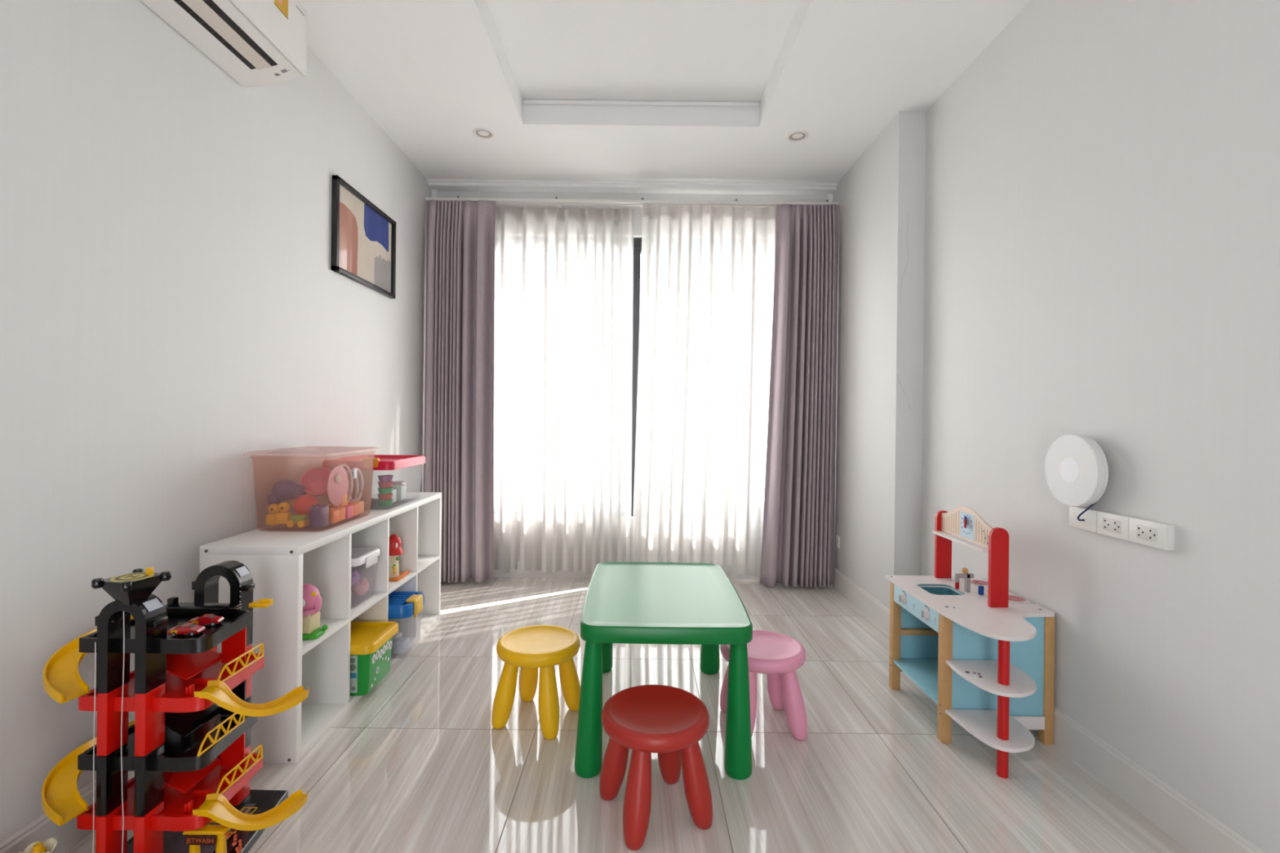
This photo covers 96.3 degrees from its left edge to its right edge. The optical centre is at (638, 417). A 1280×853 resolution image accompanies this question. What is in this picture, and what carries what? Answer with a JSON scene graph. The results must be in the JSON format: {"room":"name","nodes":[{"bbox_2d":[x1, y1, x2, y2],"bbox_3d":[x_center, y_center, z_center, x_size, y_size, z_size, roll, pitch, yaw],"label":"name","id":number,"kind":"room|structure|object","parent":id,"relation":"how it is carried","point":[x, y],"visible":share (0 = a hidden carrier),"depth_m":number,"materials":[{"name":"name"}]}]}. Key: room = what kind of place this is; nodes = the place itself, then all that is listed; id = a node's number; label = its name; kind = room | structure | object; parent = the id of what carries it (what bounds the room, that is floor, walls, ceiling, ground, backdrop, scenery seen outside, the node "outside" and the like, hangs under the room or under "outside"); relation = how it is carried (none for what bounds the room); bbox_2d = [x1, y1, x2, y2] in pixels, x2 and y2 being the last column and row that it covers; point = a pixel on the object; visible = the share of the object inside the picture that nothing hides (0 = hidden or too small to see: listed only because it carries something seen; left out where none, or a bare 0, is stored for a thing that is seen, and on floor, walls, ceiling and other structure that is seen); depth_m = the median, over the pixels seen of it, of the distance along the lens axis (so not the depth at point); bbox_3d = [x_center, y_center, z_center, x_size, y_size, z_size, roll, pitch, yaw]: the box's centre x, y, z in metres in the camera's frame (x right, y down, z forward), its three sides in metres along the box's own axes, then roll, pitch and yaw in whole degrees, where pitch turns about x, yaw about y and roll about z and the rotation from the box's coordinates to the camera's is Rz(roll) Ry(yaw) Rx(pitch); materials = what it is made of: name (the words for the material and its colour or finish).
{"room":"children's room","nodes":[
{"label":"children's room","id":0,"kind":"room"},
{"bbox_2d":[0,0,431,843],"bbox_3d":[-1.554,-0.373,1.290,0.150,3.000,5.580,1,0,0],"label":"wall","id":1,"kind":"structure","parent":0,"point":[173,308],"depth_m":1.74,"materials":[{"name":"paint"}]},
{"bbox_2d":[0,771,134,852],"bbox_3d":[-1.490,1.063,1.290,0.011,0.130,5.580,1,0,0],"label":"baseboard","id":2,"kind":"structure","parent":1,"relation":"attached to","point":[67,835],"depth_m":1.45,"materials":[{"name":"white wood"}]},
{"bbox_2d":[140,0,306,87],"bbox_3d":[-1.348,-1.366,1.690,0.240,0.288,0.874,1,0,0],"label":"air conditioner","id":3,"kind":"object","parent":1,"relation":"attached to","point":[256,42],"visible":1,"depth_m":1.92,"materials":[{"name":"white plastic"}]},
{"bbox_2d":[330,174,395,298],"bbox_3d":[-1.458,-0.933,3.076,0.028,0.455,0.664,1,0,0],"label":"framed picture","id":4,"kind":"object","parent":1,"relation":"attached to","point":[363,237],"visible":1,"depth_m":3.02,"materials":[{"name":"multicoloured paper"}]},
{"bbox_2d":[65,577,1191,852],"bbox_3d":[-0.007,1.195,1.315,3.280,0.100,5.830,1,0,0],"label":"floor","id":5,"kind":"structure","parent":0,"point":[419,763],"depth_m":1.85,"materials":[{"name":"tile"}]},
{"bbox_2d":[18,837,57,852],"bbox_3d":[-1.364,1.050,1.300,0.064,0.160,0.064,1,0,0],"label":"flower","id":6,"kind":"object","parent":5,"relation":"on","point":[49,846],"visible":1,"depth_m":1.31,"materials":[{"name":"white plastic"}]},
{"bbox_2d":[41,560,309,852],"bbox_3d":[-1.171,0.749,1.434,0.559,0.765,0.542,1,0,0],"label":"toy garage","id":7,"kind":"object","parent":5,"relation":"on","point":[193,762],"visible":1,"depth_m":1.40,"materials":[{"name":"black plastic"}]},
{"bbox_2d":[167,622,205,636],"bbox_3d":[-1.124,0.528,1.425,0.069,0.024,0.033,1,0,-8],"label":"toy car","id":8,"kind":"object","parent":7,"relation":"on","point":[191,628],"visible":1,"depth_m":1.41,"materials":[{"name":"red plastic"}]},
{"bbox_2d":[188,613,224,626],"bbox_3d":[-1.124,0.528,1.490,0.069,0.024,0.033,1,0,-14],"label":"toy car","id":9,"kind":"object","parent":7,"relation":"on","point":[212,620],"visible":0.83,"depth_m":1.48,"materials":[{"name":"red plastic"}]},
{"bbox_2d":[199,492,441,763],"bbox_3d":[-1.277,0.777,2.553,0.323,0.708,1.366,1,0,0],"label":"cube shelf","id":10,"kind":"object","parent":5,"relation":"on","point":[280,558],"visible":0.66,"depth_m":2.20,"materials":[{"name":"white laminate"}]},
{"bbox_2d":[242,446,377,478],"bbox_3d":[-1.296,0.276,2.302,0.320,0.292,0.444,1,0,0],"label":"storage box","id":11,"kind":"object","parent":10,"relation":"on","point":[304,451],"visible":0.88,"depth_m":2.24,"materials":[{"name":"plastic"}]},
{"bbox_2d":[266,503,279,524],"bbox_3d":[-1.369,0.364,2.148,0.044,0.079,0.042,1,0,0],"label":"chick","id":12,"kind":"object","parent":11,"relation":"in","point":[273,508],"visible":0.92,"depth_m":2.13,"materials":[{"name":"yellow plastic"}]},
{"bbox_2d":[275,502,292,524],"bbox_3d":[-1.322,0.356,2.133,0.044,0.079,0.042,1,0,0],"label":"chick","id":13,"kind":"object","parent":11,"relation":"in","point":[283,517],"visible":0.96,"depth_m":2.12,"materials":[{"name":"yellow plastic"}]},
{"bbox_2d":[266,479,306,504],"bbox_3d":[-1.346,0.288,2.190,0.135,0.100,0.080,1,0,0],"label":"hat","id":14,"kind":"object","parent":11,"relation":"in","point":[286,489],"visible":0.8,"depth_m":2.17,"materials":[{"name":"purple plastic"}]},
{"bbox_2d":[289,498,295,506],"bbox_3d":[-1.339,0.306,2.243,0.044,0.079,0.042,1,0,0],"label":"block","id":15,"kind":"object","parent":11,"relation":"in","point":[291,501],"visible":0.02,"depth_m":2.23,"materials":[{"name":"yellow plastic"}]},
{"bbox_2d":[286,514,309,527],"bbox_3d":[-1.268,0.386,2.140,0.066,0.044,0.050,1,0,0],"label":"toy car","id":16,"kind":"object","parent":11,"relation":"in","point":[300,520],"visible":0.99,"depth_m":2.12,"materials":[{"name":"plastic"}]},
{"bbox_2d":[293,494,318,515],"bbox_3d":[-1.266,0.337,2.180,0.084,0.084,0.084,1,0,0],"label":"ball","id":17,"kind":"object","parent":11,"relation":"in","point":[301,505],"visible":0.69,"depth_m":2.15,"materials":[{"name":"red plastic"}]},
{"bbox_2d":[300,467,331,496],"bbox_3d":[-1.249,0.253,2.242,0.120,0.107,0.102,1,0,0],"label":"bowl","id":18,"kind":"object","parent":11,"relation":"in","point":[315,480],"visible":0.74,"depth_m":2.26,"materials":[{"name":"plastic"}]},
{"bbox_2d":[309,503,328,528],"bbox_3d":[-1.196,0.368,2.144,0.047,0.082,0.052,1,0,0],"label":"brick","id":19,"kind":"object","parent":11,"relation":"in","point":[318,514],"visible":1,"depth_m":2.12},
{"bbox_2d":[328,507,339,524],"bbox_3d":[-1.194,0.381,2.220,0.048,0.057,0.048,1,0,0],"label":"block","id":20,"kind":"object","parent":11,"relation":"in","point":[334,514],"visible":0.55,"depth_m":2.21,"materials":[{"name":"orange plastic"}]},
{"bbox_2d":[326,466,348,506],"bbox_3d":[-1.177,0.270,2.255,0.022,0.156,0.156,1,0,0],"label":"lid","id":21,"kind":"object","parent":11,"relation":"in","point":[337,485],"visible":1,"depth_m":2.23,"materials":[{"name":"pink plastic"}]},
{"bbox_2d":[329,493,347,506],"bbox_3d":[-1.204,0.329,2.300,0.048,0.057,0.048,1,0,0],"label":"block","id":22,"kind":"object","parent":11,"relation":"in","point":[344,500],"visible":0.41,"depth_m":2.29,"materials":[{"name":"orange plastic"}]},
{"bbox_2d":[333,506,345,520],"bbox_3d":[-1.199,0.381,2.275,0.048,0.057,0.048,1,0,0],"label":"block","id":23,"kind":"object","parent":11,"relation":"in","point":[342,509],"visible":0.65,"depth_m":2.27,"materials":[{"name":"orange plastic"}]},
{"bbox_2d":[339,463,353,503],"bbox_3d":[-1.203,0.279,2.330,0.012,0.179,0.108,1,0,14],"label":"hoop","id":24,"kind":"object","parent":11,"relation":"in","point":[346,466],"visible":0.44,"depth_m":2.37},
{"bbox_2d":[342,503,353,519],"bbox_3d":[-1.194,0.381,2.330,0.048,0.057,0.048,1,0,0],"label":"block","id":25,"kind":"object","parent":11,"relation":"in","point":[348,508],"visible":0.48,"depth_m":2.32,"materials":[{"name":"pink plastic"}]},
{"bbox_2d":[346,470,359,502],"bbox_3d":[-1.204,0.299,2.385,0.012,0.159,0.098,1,0,16],"label":"hoop","id":26,"kind":"object","parent":11,"relation":"in","point":[352,471],"visible":0.41,"depth_m":2.42},
{"bbox_2d":[348,501,359,515],"bbox_3d":[-1.199,0.381,2.385,0.048,0.057,0.048,1,0,0],"label":"block","id":27,"kind":"object","parent":11,"relation":"in","point":[356,505],"visible":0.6,"depth_m":2.38,"materials":[{"name":"orange plastic"}]},
{"bbox_2d":[346,467,364,501],"bbox_3d":[-1.203,0.289,2.430,0.012,0.150,0.092,1,0,17],"label":"hoop","id":28,"kind":"object","parent":11,"relation":"in","point":[359,472],"visible":0.67,"depth_m":2.45},
{"bbox_2d":[355,499,364,514],"bbox_3d":[-1.204,0.381,2.440,0.048,0.057,0.048,1,0,0],"label":"block","id":29,"kind":"object","parent":11,"relation":"in","point":[361,503],"visible":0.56,"depth_m":2.44,"materials":[{"name":"orange plastic"}]},
{"bbox_2d":[302,583,328,640],"bbox_3d":[-1.174,0.683,2.029,0.128,0.183,0.102,1,0,0],"label":"toy","id":30,"kind":"object","parent":10,"relation":"on","point":[312,599],"visible":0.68,"depth_m":2.01,"materials":[{"name":"pink plastic"}]},
{"bbox_2d":[351,546,380,568],"bbox_3d":[-1.238,0.670,2.393,0.252,0.206,0.227,1,0,0],"label":"storage box","id":31,"kind":"object","parent":10,"relation":"on","point":[360,556],"visible":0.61,"depth_m":2.40,"materials":[{"name":"white plastic"}]},
{"bbox_2d":[351,569,359,586],"bbox_3d":[-1.193,0.663,2.370,0.066,0.071,0.065,1,0,0],"label":"plush toy","id":32,"kind":"object","parent":31,"relation":"in","point":[354,575],"visible":0.47,"depth_m":2.35,"materials":[{"name":"purple fabric"}]},
{"bbox_2d":[351,577,368,595],"bbox_3d":[-1.183,0.718,2.430,0.072,0.077,0.071,1,0,0],"label":"plush toy","id":33,"kind":"object","parent":31,"relation":"in","point":[361,588],"visible":0.71,"depth_m":2.41,"materials":[{"name":"pink fabric"}]},
{"bbox_2d":[322,454,425,470],"bbox_3d":[-1.275,0.302,2.792,0.329,0.240,0.439,1,0,0],"label":"storage box","id":34,"kind":"object","parent":10,"relation":"on","point":[363,462],"visible":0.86,"depth_m":2.60,"materials":[{"name":"red plastic"}]},
{"bbox_2d":[377,498,393,506],"bbox_3d":[-1.177,0.396,2.660,0.068,0.026,0.068,1,0,0],"label":"cup","id":35,"kind":"object","parent":34,"relation":"in","point":[388,502],"visible":0.91,"depth_m":2.64,"materials":[{"name":"green plastic"}]},
{"bbox_2d":[377,493,393,500],"bbox_3d":[-1.176,0.368,2.660,0.068,0.026,0.068,1,0,0],"label":"cup","id":36,"kind":"object","parent":35,"relation":"on","point":[381,496],"visible":0.91,"depth_m":2.64,"materials":[{"name":"plastic"}]},
{"bbox_2d":[377,487,393,493],"bbox_3d":[-1.176,0.340,2.660,0.068,0.026,0.068,1,0,0],"label":"cup","id":37,"kind":"object","parent":36,"relation":"on","point":[381,491],"visible":0.94,"depth_m":2.63,"materials":[{"name":"green plastic"}]},
{"bbox_2d":[377,480,393,488],"bbox_3d":[-1.176,0.312,2.660,0.068,0.026,0.068,1,0,0],"label":"cup","id":38,"kind":"object","parent":37,"relation":"on","point":[381,484],"visible":0.89,"depth_m":2.64,"materials":[{"name":"plastic"}]},
{"bbox_2d":[377,475,393,481],"bbox_3d":[-1.175,0.284,2.660,0.068,0.026,0.068,1,0,0],"label":"cup","id":39,"kind":"object","parent":38,"relation":"on","point":[381,477],"visible":1,"depth_m":2.64,"materials":[{"name":"purple plastic"}]},
{"bbox_2d":[391,488,396,502],"bbox_3d":[-1.204,0.378,2.750,0.060,0.061,0.060,1,0,0],"label":"block","id":40,"kind":"object","parent":34,"relation":"in","point":[394,491],"visible":0.26,"depth_m":2.76,"materials":[{"name":"white plastic"}]},
{"bbox_2d":[391,484,405,500],"bbox_3d":[-1.194,0.373,2.840,0.060,0.071,0.060,1,0,0],"label":"block","id":41,"kind":"object","parent":34,"relation":"in","point":[401,489],"visible":0.64,"depth_m":2.81,"materials":[{"name":"white plastic"}]},
{"bbox_2d":[391,480,406,496],"bbox_3d":[-1.224,0.368,2.920,0.060,0.081,0.060,1,0,0],"label":"block","id":42,"kind":"object","parent":34,"relation":"in","point":[395,482],"visible":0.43,"depth_m":2.90,"materials":[{"name":"plastic"}]},
{"bbox_2d":[350,621,398,695],"bbox_3d":[-1.236,0.998,2.380,0.382,0.208,0.276,1,0,0],"label":"storage box","id":43,"kind":"object","parent":10,"relation":"on","point":[371,642],"visible":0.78,"depth_m":2.33,"materials":[{"name":"green plastic"}]},
{"bbox_2d":[350,657,355,690],"bbox_3d":[-1.126,1.012,2.256,0.026,0.132,0.005,1,0,0],"label":"picture","id":44,"kind":"object","parent":43,"relation":"attached to","point":[353,660],"depth_m":2.25},
{"bbox_2d":[350,636,392,695],"bbox_3d":[-1.238,1.009,2.377,0.356,0.186,0.258,1,0,0],"label":"tub","id":45,"kind":"object","parent":43,"relation":"attached to","point":[369,665],"depth_m":2.28,"materials":[{"name":"green plastic"}]},
{"bbox_2d":[388,533,409,581],"bbox_3d":[-1.183,0.668,2.770,0.100,0.212,0.140,1,0,0],"label":"house","id":46,"kind":"object","parent":10,"relation":"on","point":[395,548],"visible":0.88,"depth_m":2.73,"materials":[{"name":"red plastic"}]},
{"bbox_2d":[388,569,409,581],"bbox_3d":[-1.184,0.764,2.770,0.100,0.020,0.140,1,0,0],"label":"tray","id":47,"kind":"object","parent":46,"relation":"attached to","point":[397,575],"depth_m":2.73,"materials":[{"name":"orange plastic"}]},
{"bbox_2d":[388,591,424,618],"bbox_3d":[-1.214,0.972,2.701,0.376,0.261,0.234,1,0,0],"label":"storage box","id":48,"kind":"object","parent":10,"relation":"on","point":[402,604],"visible":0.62,"depth_m":2.65,"materials":[{"name":"blue plastic"}]},
{"bbox_2d":[391,631,401,648],"bbox_3d":[-1.172,1.065,2.740,0.050,0.050,0.080,1,0,0],"label":"block","id":49,"kind":"object","parent":48,"relation":"in","point":[396,636],"visible":0.3,"depth_m":2.73,"materials":[{"name":"white plastic"}]},
{"bbox_2d":[392,636,409,653],"bbox_3d":[-1.112,1.065,2.680,0.050,0.050,0.080,1,0,0],"label":"block","id":50,"kind":"object","parent":48,"relation":"in","point":[401,644],"visible":1,"depth_m":2.65,"materials":[{"name":"plastic"}]},
{"bbox_2d":[491,625,580,739],"bbox_3d":[-0.381,0.991,2.178,0.313,0.299,0.313,1,0,15],"label":"stool","id":51,"kind":"object","parent":5,"relation":"on","point":[530,648],"visible":0.99,"depth_m":2.10,"materials":[{"name":"yellow plastic"}]},
{"bbox_2d":[599,684,712,850],"bbox_3d":[0.047,0.996,1.671,0.312,0.299,0.312,1,0,-13],"label":"stool","id":52,"kind":"object","parent":5,"relation":"on","point":[670,722],"visible":1,"depth_m":1.60,"materials":[{"name":"red plastic"}]},
{"bbox_2d":[574,561,752,779],"bbox_3d":[0.086,0.906,2.225,0.583,0.480,0.831,1,0,0],"label":"table","id":53,"kind":"object","parent":5,"relation":"on","point":[632,602],"visible":1,"depth_m":1.87,"materials":[{"name":"green plastic"}]},
{"bbox_2d":[720,630,807,740],"bbox_3d":[0.464,1.001,2.152,0.313,0.299,0.313,1,0,-13],"label":"stool","id":54,"kind":"object","parent":5,"relation":"on","point":[778,655],"visible":0.72,"depth_m":2.06,"materials":[{"name":"pink plastic"}]},
{"bbox_2d":[884,506,1054,778],"bbox_3d":[1.272,0.758,2.140,0.419,0.803,0.720,1,0,0],"label":"play kitchen","id":55,"kind":"object","parent":5,"relation":"on","point":[982,651],"visible":1,"depth_m":2.04,"materials":[{"name":"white wood"}]},
{"bbox_2d":[917,584,964,595],"bbox_3d":[1.210,0.719,2.299,0.143,0.055,0.153,1,0,0],"label":"sink","id":56,"kind":"object","parent":55,"relation":"in","point":[929,589],"depth_m":2.36,"materials":[{"name":"teal plastic"}]},
{"bbox_2d":[932,530,988,552],"bbox_3d":[1.280,0.493,2.280,0.040,0.009,0.363,1,0,0],"label":"shelf","id":57,"kind":"object","parent":55,"relation":"attached to","point":[937,533],"depth_m":2.26,"materials":[{"name":"white wood"}]},
{"bbox_2d":[954,567,983,595],"bbox_3d":[1.300,0.644,2.271,0.090,0.096,0.086,1,0,0],"label":"tap","id":58,"kind":"object","parent":55,"relation":"on","point":[966,590],"depth_m":2.26,"materials":[{"name":"grey plastic"}]},
{"bbox_2d":[884,575,1054,641],"bbox_3d":[1.279,0.698,2.148,0.407,0.013,0.704,1,0,0],"label":"countertop","id":59,"kind":"structure","parent":55,"relation":"on","point":[971,611],"depth_m":2.06,"materials":[{"name":"white wood"}]},
{"bbox_2d":[960,511,988,544],"bbox_3d":[1.300,0.430,2.223,0.001,0.100,0.191,1,0,0],"label":"clock","id":60,"kind":"object","parent":55,"relation":"on","point":[973,528],"depth_m":2.22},
{"bbox_2d":[945,709,1035,752],"bbox_3d":[1.191,1.043,1.912,0.211,0.012,0.246,1,0,0],"label":"shelf","id":61,"kind":"object","parent":55,"relation":"attached to","point":[981,724],"depth_m":1.90,"materials":[{"name":"white wood"}]},
{"bbox_2d":[945,659,1035,697],"bbox_3d":[1.194,0.867,1.907,0.224,0.012,0.254,1,0,0],"label":"shelf","id":62,"kind":"object","parent":55,"relation":"attached to","point":[983,673],"depth_m":1.89,"materials":[{"name":"white wood"}]},
{"bbox_2d":[437,191,826,557],"bbox_3d":[0.011,-0.355,4.150,3.280,3.000,0.140,1,0,0],"label":"wall","id":63,"kind":"structure","parent":0,"point":[637,215],"depth_m":4.08,"materials":[{"name":"paper"}]},
{"bbox_2d":[493,560,759,579],"bbox_3d":[-0.076,1.079,4.074,2.838,0.130,0.011,1,0,0],"label":"baseboard","id":64,"kind":"structure","parent":63,"relation":"attached to","point":[517,573],"depth_m":4.07,"materials":[{"name":"white wood"}]},
{"bbox_2d":[425,195,837,213],"bbox_3d":[-0.048,-1.481,3.993,2.820,0.050,0.174,1,0,0],"label":"rail","id":65,"kind":"object","parent":63,"relation":"attached to","point":[547,202],"visible":0.64,"depth_m":3.92,"materials":[{"name":"white plastic"}]},
{"bbox_2d":[423,200,495,582],"bbox_3d":[-1.218,-0.177,3.889,0.511,2.584,0.111,1,0,0],"label":"curtain","id":66,"kind":"object","parent":65,"relation":"hanging from","point":[459,447],"visible":0.93,"depth_m":3.86,"materials":[{"name":"fabric"}]},
{"bbox_2d":[493,205,634,573],"bbox_3d":[-0.669,-0.193,4.034,1.261,2.572,0.072,1,0,0],"label":"sheer curtain","id":67,"kind":"object","parent":65,"relation":"hanging from","point":[564,276],"visible":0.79,"depth_m":4.03,"materials":[{"name":"white fabric"}]},
{"bbox_2d":[631,204,777,578],"bbox_3d":[0.597,-0.172,3.985,1.277,2.584,0.076,1,0,0],"label":"sheer curtain","id":68,"kind":"object","parent":65,"relation":"hanging from","point":[708,272],"visible":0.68,"depth_m":3.98,"materials":[{"name":"white fabric"}]},
{"bbox_2d":[760,204,839,587],"bbox_3d":[1.099,-0.148,3.890,0.506,2.590,0.115,1,0,0],"label":"curtain","id":69,"kind":"object","parent":65,"relation":"hanging from","point":[797,544],"visible":1,"depth_m":3.86,"materials":[{"name":"fabric"}]},
{"bbox_2d":[426,178,837,201],"bbox_3d":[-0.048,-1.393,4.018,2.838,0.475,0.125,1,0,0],"label":"curtain rod","id":70,"kind":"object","parent":63,"relation":"attached to","point":[436,184],"depth_m":3.98,"materials":[{"name":"paint"}]},
{"bbox_2d":[631,237,641,515],"bbox_3d":[-0.022,-0.290,4.156,2.350,2.010,0.088,1,0,0],"label":"window","id":71,"kind":"structure","parent":63,"relation":"in","point":[637,241],"depth_m":4.12,"materials":[{"name":"metal"}]},
{"bbox_2d":[297,0,1030,183],"bbox_3d":[0.027,-1.740,1.340,3.280,0.220,5.680,1,0,0],"label":"ceiling","id":72,"kind":"structure","parent":0,"point":[431,73],"depth_m":2.81,"materials":[{"name":"paint"}]},
{"bbox_2d":[472,128,493,138],"bbox_3d":[-0.896,-1.637,3.310,0.120,0.006,0.120,1,0,0],"label":"recessed light","id":73,"kind":"object","parent":72,"relation":"in","point":[478,132],"visible":1,"depth_m":3.30,"materials":[{"name":"white plastic"}]},
{"bbox_2d":[522,99,759,106],"bbox_3d":[0.015,-1.749,1.325,1.320,0.022,3.750,1,0,0],"label":"trim","id":74,"kind":"structure","parent":72,"relation":"attached to","point":[525,101],"depth_m":3.18,"materials":[{"name":"paint"}]},
{"bbox_2d":[786,130,808,142],"bbox_3d":[0.915,-1.617,3.300,0.120,0.006,0.120,1,0,0],"label":"recessed light","id":75,"kind":"object","parent":72,"relation":"in","point":[796,135],"visible":1,"depth_m":3.29,"materials":[{"name":"white plastic"}]},
{"bbox_2d":[832,111,926,609],"bbox_3d":[1.505,-0.338,3.550,0.292,3.000,1.061,1,0,0],"label":"wall","id":76,"kind":"structure","parent":0,"point":[881,198],"depth_m":3.20,"materials":[{"name":"paint"}]},
{"bbox_2d":[835,534,839,548],"bbox_3d":[1.340,0.837,3.865,0.011,0.080,0.070,1,0,0],"label":"wall socket","id":77,"kind":"object","parent":76,"relation":"attached to","point":[837,537],"visible":1,"depth_m":3.85,"materials":[{"name":"white plastic"}]},
{"bbox_2d":[831,567,889,635],"bbox_3d":[1.337,1.095,3.545,0.011,0.130,1.071,1,0,0],"label":"baseboard","id":78,"kind":"structure","parent":76,"relation":"attached to","point":[870,606],"depth_m":3.40,"materials":[{"name":"white wood"}]},
{"bbox_2d":[920,0,1279,852],"bbox_3d":[1.576,-0.337,0.785,0.150,3.000,4.570,1,0,0],"label":"wall","id":79,"kind":"structure","parent":0,"point":[1102,257],"depth_m":1.75,"materials":[{"name":"paint"}]},
{"bbox_2d":[1044,434,1108,506],"bbox_3d":[1.463,0.177,1.905,0.064,0.241,0.241,1,0,0],"label":"wall lamp","id":80,"kind":"object","parent":79,"relation":"attached to","point":[1077,468],"visible":1,"depth_m":1.88,"materials":[{"name":"white plastic"}]},
{"bbox_2d":[1076,502,1097,520],"bbox_3d":[1.456,0.299,1.862,0.037,0.087,0.054,1,0,-13],"label":"cable","id":81,"kind":"object","parent":80,"relation":"attached to","point":[1091,505],"visible":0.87,"depth_m":1.86,"materials":[{"name":"plastic"}]},
{"bbox_2d":[1069,506,1102,533],"bbox_3d":[1.480,0.336,1.897,0.026,0.072,0.117,1,0,0],"label":"outlet","id":82,"kind":"object","parent":79,"relation":"attached to","point":[1090,517],"visible":0.8,"depth_m":1.89,"materials":[{"name":"white plastic"}]},
{"bbox_2d":[1097,511,1133,541],"bbox_3d":[1.480,0.336,1.778,0.026,0.072,0.120,1,0,0],"label":"wall socket","id":83,"kind":"object","parent":79,"relation":"attached to","point":[1109,524],"visible":0.96,"depth_m":1.77,"materials":[{"name":"white plastic"}]},
{"bbox_2d":[1035,706,1265,852],"bbox_3d":[1.479,1.097,0.760,0.011,0.130,4.520,1,0,0],"label":"baseboard","id":84,"kind":"structure","parent":79,"relation":"attached to","point":[1191,826],"depth_m":1.66,"materials":[{"name":"white wood"}]},
{"bbox_2d":[1128,517,1174,550],"bbox_3d":[1.480,0.336,1.655,0.026,0.072,0.122,1,0,0],"label":"wall socket","id":85,"kind":"object","parent":79,"relation":"attached to","point":[1161,535],"visible":1,"depth_m":1.64,"materials":[{"name":"white plastic"}]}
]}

